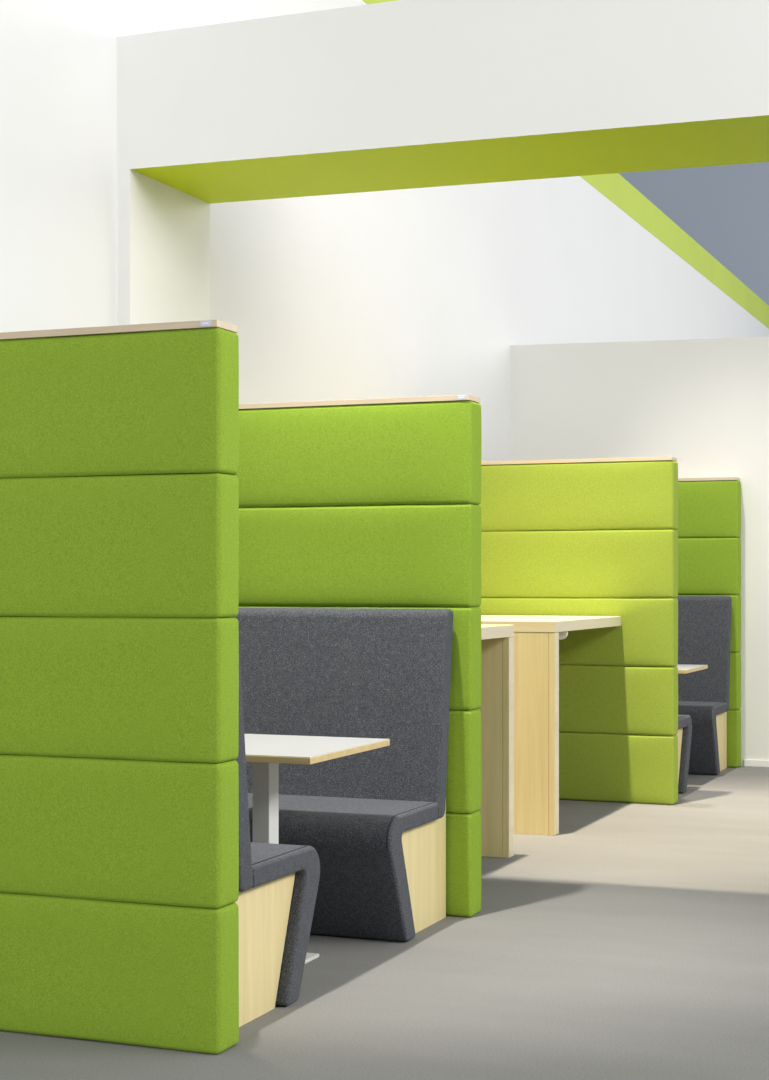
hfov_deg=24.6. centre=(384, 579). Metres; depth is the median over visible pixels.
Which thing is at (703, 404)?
wall
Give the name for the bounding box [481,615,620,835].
desk
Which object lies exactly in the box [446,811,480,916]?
cushion
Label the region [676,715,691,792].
bench
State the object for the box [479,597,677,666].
cushion
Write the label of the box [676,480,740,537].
cushion
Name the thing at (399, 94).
beam
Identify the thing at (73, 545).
cushion
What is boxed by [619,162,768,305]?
ceiling
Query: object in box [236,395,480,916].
divider
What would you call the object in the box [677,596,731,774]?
bench
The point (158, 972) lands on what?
cushion
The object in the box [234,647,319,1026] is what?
bench
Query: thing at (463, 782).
cushion
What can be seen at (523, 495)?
cushion
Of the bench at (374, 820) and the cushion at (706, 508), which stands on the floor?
the bench at (374, 820)
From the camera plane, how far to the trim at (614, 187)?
18.22 m
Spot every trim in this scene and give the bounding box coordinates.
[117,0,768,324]
[362,0,768,327]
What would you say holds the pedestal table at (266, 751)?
on the floor
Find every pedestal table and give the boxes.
[244,734,389,963]
[676,664,707,673]
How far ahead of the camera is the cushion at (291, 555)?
6.97 m
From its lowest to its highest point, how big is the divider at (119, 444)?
2.021 m
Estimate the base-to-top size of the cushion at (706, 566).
0.401 m
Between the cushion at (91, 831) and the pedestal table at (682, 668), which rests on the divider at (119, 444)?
the cushion at (91, 831)
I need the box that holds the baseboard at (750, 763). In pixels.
[744,759,768,766]
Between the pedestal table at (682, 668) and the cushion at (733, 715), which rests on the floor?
the pedestal table at (682, 668)
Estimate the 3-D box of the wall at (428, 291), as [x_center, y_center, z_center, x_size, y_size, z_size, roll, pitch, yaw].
[1.014,-1.042,13.390,0.140,4.695,31.000,0,0,22]
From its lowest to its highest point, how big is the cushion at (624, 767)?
0.401 m
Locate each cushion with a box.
[0,328,238,477]
[0,473,238,617]
[0,616,238,762]
[0,754,238,908]
[0,892,238,1053]
[236,401,480,507]
[238,504,480,606]
[238,606,480,710]
[446,709,480,813]
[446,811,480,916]
[479,460,677,530]
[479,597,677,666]
[481,529,677,597]
[559,665,677,735]
[559,732,677,804]
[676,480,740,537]
[678,538,740,594]
[678,595,740,652]
[727,709,740,767]
[729,652,740,709]
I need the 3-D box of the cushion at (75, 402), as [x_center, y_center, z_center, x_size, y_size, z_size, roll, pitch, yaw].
[-1.219,-0.495,5.205,1.705,0.401,0.143,0,0,22]
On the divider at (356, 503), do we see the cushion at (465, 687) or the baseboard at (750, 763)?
the cushion at (465, 687)
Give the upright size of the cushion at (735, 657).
0.401 m
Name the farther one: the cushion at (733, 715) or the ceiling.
the ceiling
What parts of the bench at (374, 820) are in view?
backrest, seat, panel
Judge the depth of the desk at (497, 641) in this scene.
8.30 m
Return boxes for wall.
[0,0,768,461]
[511,337,768,765]
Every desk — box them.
[478,624,513,857]
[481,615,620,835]
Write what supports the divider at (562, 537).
on the floor
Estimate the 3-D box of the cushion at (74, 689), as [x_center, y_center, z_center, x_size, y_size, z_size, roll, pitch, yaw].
[-1.219,0.305,5.205,1.704,0.401,0.143,0,0,22]
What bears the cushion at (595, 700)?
on the divider at (562, 537)
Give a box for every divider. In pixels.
[0,319,238,1053]
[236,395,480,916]
[479,457,677,804]
[676,477,740,767]
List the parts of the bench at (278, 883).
backrest, panel, seat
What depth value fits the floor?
5.72 m
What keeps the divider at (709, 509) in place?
on the floor
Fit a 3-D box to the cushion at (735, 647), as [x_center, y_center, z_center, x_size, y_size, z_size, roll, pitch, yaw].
[1.688,0.305,12.609,1.704,0.402,0.143,0,0,22]
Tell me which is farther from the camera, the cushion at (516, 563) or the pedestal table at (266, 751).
the cushion at (516, 563)
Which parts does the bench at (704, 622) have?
seat, backrest, panel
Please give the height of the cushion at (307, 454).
0.401 m
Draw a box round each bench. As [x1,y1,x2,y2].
[229,607,452,941]
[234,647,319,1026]
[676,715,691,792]
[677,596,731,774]
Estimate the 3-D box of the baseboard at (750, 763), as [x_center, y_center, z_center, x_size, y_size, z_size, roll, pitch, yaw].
[4.096,1.282,11.731,3.388,0.048,0.014,0,0,22]
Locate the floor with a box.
[0,766,768,1079]

